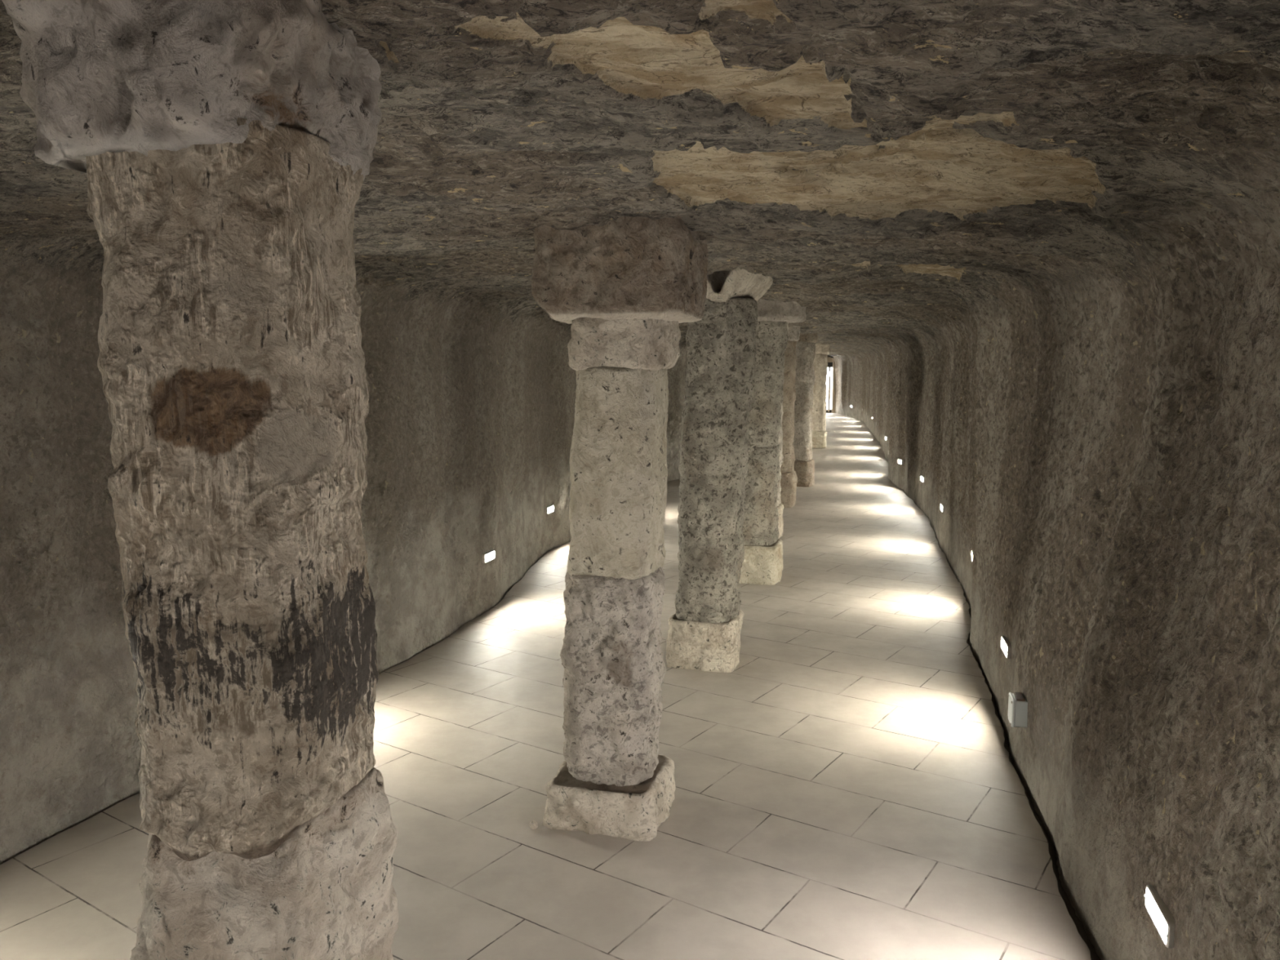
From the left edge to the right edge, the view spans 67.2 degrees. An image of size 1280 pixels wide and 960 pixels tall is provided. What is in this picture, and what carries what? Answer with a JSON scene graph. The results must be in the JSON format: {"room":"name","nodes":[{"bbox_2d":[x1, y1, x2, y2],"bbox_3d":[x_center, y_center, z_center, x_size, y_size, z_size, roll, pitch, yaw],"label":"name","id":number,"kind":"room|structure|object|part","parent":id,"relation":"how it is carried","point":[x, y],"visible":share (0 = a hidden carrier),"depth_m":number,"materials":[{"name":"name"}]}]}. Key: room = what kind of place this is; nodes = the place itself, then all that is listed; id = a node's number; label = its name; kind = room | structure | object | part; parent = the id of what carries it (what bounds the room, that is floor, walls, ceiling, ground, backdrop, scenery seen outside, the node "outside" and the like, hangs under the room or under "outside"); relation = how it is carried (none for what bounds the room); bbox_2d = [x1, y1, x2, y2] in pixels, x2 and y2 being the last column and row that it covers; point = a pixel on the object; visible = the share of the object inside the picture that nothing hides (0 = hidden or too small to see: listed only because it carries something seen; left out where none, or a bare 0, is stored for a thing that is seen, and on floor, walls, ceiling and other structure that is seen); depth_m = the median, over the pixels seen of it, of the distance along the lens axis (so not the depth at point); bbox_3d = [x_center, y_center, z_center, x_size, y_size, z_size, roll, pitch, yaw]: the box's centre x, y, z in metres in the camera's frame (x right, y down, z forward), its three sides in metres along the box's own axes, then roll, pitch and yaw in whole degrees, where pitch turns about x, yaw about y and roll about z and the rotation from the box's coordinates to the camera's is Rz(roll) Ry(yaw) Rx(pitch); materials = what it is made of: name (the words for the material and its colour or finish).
{"room":"underground stone crypt","nodes":[
{"label":"underground stone crypt","id":0,"kind":"room"},
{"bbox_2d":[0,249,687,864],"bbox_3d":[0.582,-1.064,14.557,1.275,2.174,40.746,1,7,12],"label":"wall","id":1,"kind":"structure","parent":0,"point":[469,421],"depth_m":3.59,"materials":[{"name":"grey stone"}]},
{"bbox_2d":[481,550,495,563],"bbox_3d":[-1.021,0.507,6.386,0.064,0.060,0.178,2,7,14],"label":"recessed light","id":2,"kind":"object","parent":1,"relation":"in","point":[487,557],"visible":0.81,"depth_m":6.37,"materials":[{"name":"silver metal"}]},
{"bbox_3d":[-1.010,0.507,6.383,0.026,0.043,0.159,2,7,14],"label":"glass","id":3,"kind":"part","parent":2,"relation":"part of","materials":[{"name":"white glass"}]},
{"bbox_2d":[546,505,554,514],"bbox_3d":[-0.815,0.261,8.491,0.064,0.060,0.178,2,7,13],"label":"recessed light","id":4,"kind":"object","parent":1,"relation":"in","point":[550,508],"visible":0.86,"depth_m":8.47,"materials":[{"name":"silver metal"}]},
{"bbox_3d":[-0.804,0.261,8.488,0.026,0.043,0.159,2,7,13],"label":"glass","id":5,"kind":"part","parent":4,"relation":"part of","materials":[{"name":"white glass"}]},
{"bbox_2d":[0,412,1091,959],"bbox_3d":[2.001,-0.059,14.626,3.956,0.080,41.228,1,7,12],"label":"floor","id":6,"kind":"structure","parent":0,"point":[851,789],"depth_m":3.55,"materials":[{"name":"beige tile"}]},
{"bbox_2d":[1,0,399,959],"bbox_3d":[-0.624,0.325,1.492,0.503,2.248,0.460,2,7,15],"label":"stone pillar","id":7,"kind":"structure","parent":6,"relation":"on","point":[224,148],"depth_m":1.31,"materials":[{"name":"stone"}]},
{"bbox_2d":[531,215,708,841],"bbox_3d":[-0.061,0.152,3.364,0.528,2.162,0.486,2,7,16],"label":"stone pillar","id":8,"kind":"structure","parent":6,"relation":"on","point":[624,286],"depth_m":3.23,"materials":[{"name":"stone"}]},
{"bbox_2d":[665,266,773,672],"bbox_3d":[0.417,-0.066,5.140,0.511,2.182,0.432,2,7,16],"label":"stone pillar","id":9,"kind":"structure","parent":6,"relation":"on","point":[704,633],"depth_m":5.01,"materials":[{"name":"stone"}]},
{"bbox_2d":[738,298,806,585],"bbox_3d":[0.932,-0.310,7.203,0.569,2.194,0.494,2,7,14],"label":"stone pillar","id":10,"kind":"structure","parent":6,"relation":"on","point":[762,563],"depth_m":7.07,"materials":[{"name":"beige stone"}]},
{"bbox_2d":[776,322,788,537],"bbox_3d":[1.184,-0.532,9.081,0.411,2.184,0.370,2,7,17],"label":"stone pillar","id":11,"kind":"structure","parent":6,"relation":"on","point":[780,506],"depth_m":9.04,"materials":[{"name":"stone"}]},
{"bbox_2d":[780,325,799,507],"bbox_3d":[1.623,-0.769,11.112,0.405,2.188,0.391,2,7,13],"label":"stone pillar","id":12,"kind":"structure","parent":6,"relation":"on","point":[788,481],"depth_m":10.98,"materials":[{"name":"brown stone"}]},
{"bbox_2d":[792,333,817,487],"bbox_3d":[2.173,-0.995,13.054,0.438,2.192,0.413,2,7,15],"label":"stone pillar","id":13,"kind":"structure","parent":6,"relation":"on","point":[804,464],"depth_m":12.91,"materials":[{"name":"brown stone"}]},
{"bbox_2d":[811,343,831,448],"bbox_3d":[3.554,-1.718,19.231,0.466,2.186,0.402,2,7,14],"label":"stone pillar","id":14,"kind":"structure","parent":6,"relation":"on","point":[820,361],"depth_m":19.09,"materials":[{"name":"beige stone"}]},
{"bbox_2d":[0,0,1279,357],"bbox_3d":[1.305,-2.164,14.547,11.051,0.271,39.800,0,7,0],"label":"ceiling","id":15,"kind":"structure","parent":0,"point":[890,165],"depth_m":1.93,"materials":[{"name":"grey stone"}]},
{"bbox_2d":[831,156,1279,959],"bbox_3d":[3.606,-1.069,14.595,1.010,2.176,40.505,1,7,10],"label":"wall","id":16,"kind":"structure","parent":0,"point":[1102,437],"depth_m":2.75,"materials":[{"name":"grey stone"}]},
{"bbox_2d":[826,356,835,413],"bbox_3d":[6.490,-3.368,34.049,1.220,1.985,0.260,0,7,0],"label":"door","id":17,"kind":"structure","parent":16,"relation":"in","point":[830,400],"depth_m":34.06,"materials":[{"name":"beige"}]},
{"bbox_3d":[6.630,-3.241,34.099,0.080,1.480,0.030,0,7,0],"label":"glass panel","id":18,"kind":"part","parent":17,"relation":"part of","materials":[{"name":"white glass"}]},
{"bbox_3d":[6.692,-3.747,34.035,0.205,0.140,0.030,0,7,0],"label":"glass panel","id":19,"kind":"part","parent":17,"relation":"part of","materials":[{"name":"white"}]},
{"bbox_3d":[6.390,-4.249,34.027,1.020,0.180,0.100,0,7,0],"label":"frame","id":20,"kind":"part","parent":17,"relation":"part of","materials":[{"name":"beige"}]},
{"bbox_3d":[6.765,-3.241,34.099,0.060,1.480,0.030,0,7,0],"label":"glass panel","id":21,"kind":"part","parent":17,"relation":"part of","materials":[{"name":"white glass"}]},
{"bbox_3d":[6.867,-3.340,34.083,0.105,1.920,0.120,0,7,0],"label":"post","id":22,"kind":"part","parent":17,"relation":"part of","materials":[{"name":"beige"}]},
{"bbox_2d":[897,458,902,464],"bbox_3d":[3.483,-0.244,12.809,0.061,0.060,0.178,0,7,-2],"label":"recessed light","id":23,"kind":"object","parent":16,"relation":"in","point":[899,461],"visible":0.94,"depth_m":12.79,"materials":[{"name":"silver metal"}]},
{"bbox_2d":[920,475,924,482],"bbox_3d":[3.199,-0.011,10.820,0.061,0.060,0.178,1,7,6],"label":"recessed light","id":24,"kind":"object","parent":16,"relation":"in","point":[922,478],"visible":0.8,"depth_m":10.79,"materials":[{"name":"silver metal"}]},
{"bbox_2d":[939,503,944,512],"bbox_3d":[2.718,0.250,8.584,0.064,0.060,0.178,1,7,11],"label":"recessed light","id":25,"kind":"object","parent":16,"relation":"in","point":[942,506],"visible":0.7,"depth_m":8.52,"materials":[{"name":"silver metal"}]},
{"bbox_2d":[1000,635,1011,658],"bbox_3d":[1.662,0.749,4.313,0.064,0.060,0.178,1,7,12],"label":"recessed light","id":26,"kind":"object","parent":16,"relation":"in","point":[1006,646],"visible":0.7,"depth_m":4.29,"materials":[{"name":"silver metal"}]},
{"bbox_3d":[1.651,0.749,4.316,0.026,0.043,0.159,1,7,12],"label":"glass","id":27,"kind":"part","parent":26,"relation":"part of","materials":[{"name":"white glass"}]},
{"bbox_2d":[929,523,1100,959],"bbox_3d":[1.326,-0.080,14.771,11.630,0.001,39.760,0,7,0],"label":"trim","id":28,"kind":"structure","parent":16,"relation":"attached to","point":[1080,927],"depth_m":3.13,"materials":[{"name":"grey"}]},
{"bbox_2d":[1007,692,1027,727],"bbox_3d":[1.489,0.909,3.785,0.070,0.124,0.105,2,7,13],"label":"junction box","id":29,"kind":"object","parent":16,"relation":"attached to","point":[1017,716],"visible":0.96,"depth_m":3.74,"materials":[{"name":"grey plastic"}]},
{"bbox_3d":[1.463,0.904,3.790,0.012,0.109,0.105,2,7,13],"label":"lid","id":30,"kind":"part","parent":29,"relation":"part of","materials":[{"name":"grey plastic"}]},
{"bbox_2d":[1143,884,1174,948],"bbox_3d":[1.210,0.997,2.197,0.064,0.060,0.178,2,7,13],"label":"recessed light","id":31,"kind":"object","parent":16,"relation":"in","point":[1161,916],"visible":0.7,"depth_m":2.19,"materials":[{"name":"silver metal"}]},
{"bbox_3d":[1.199,0.996,2.200,0.026,0.043,0.159,2,7,13],"label":"glass","id":32,"kind":"part","parent":31,"relation":"part of","materials":[{"name":"white glass"}]}
]}

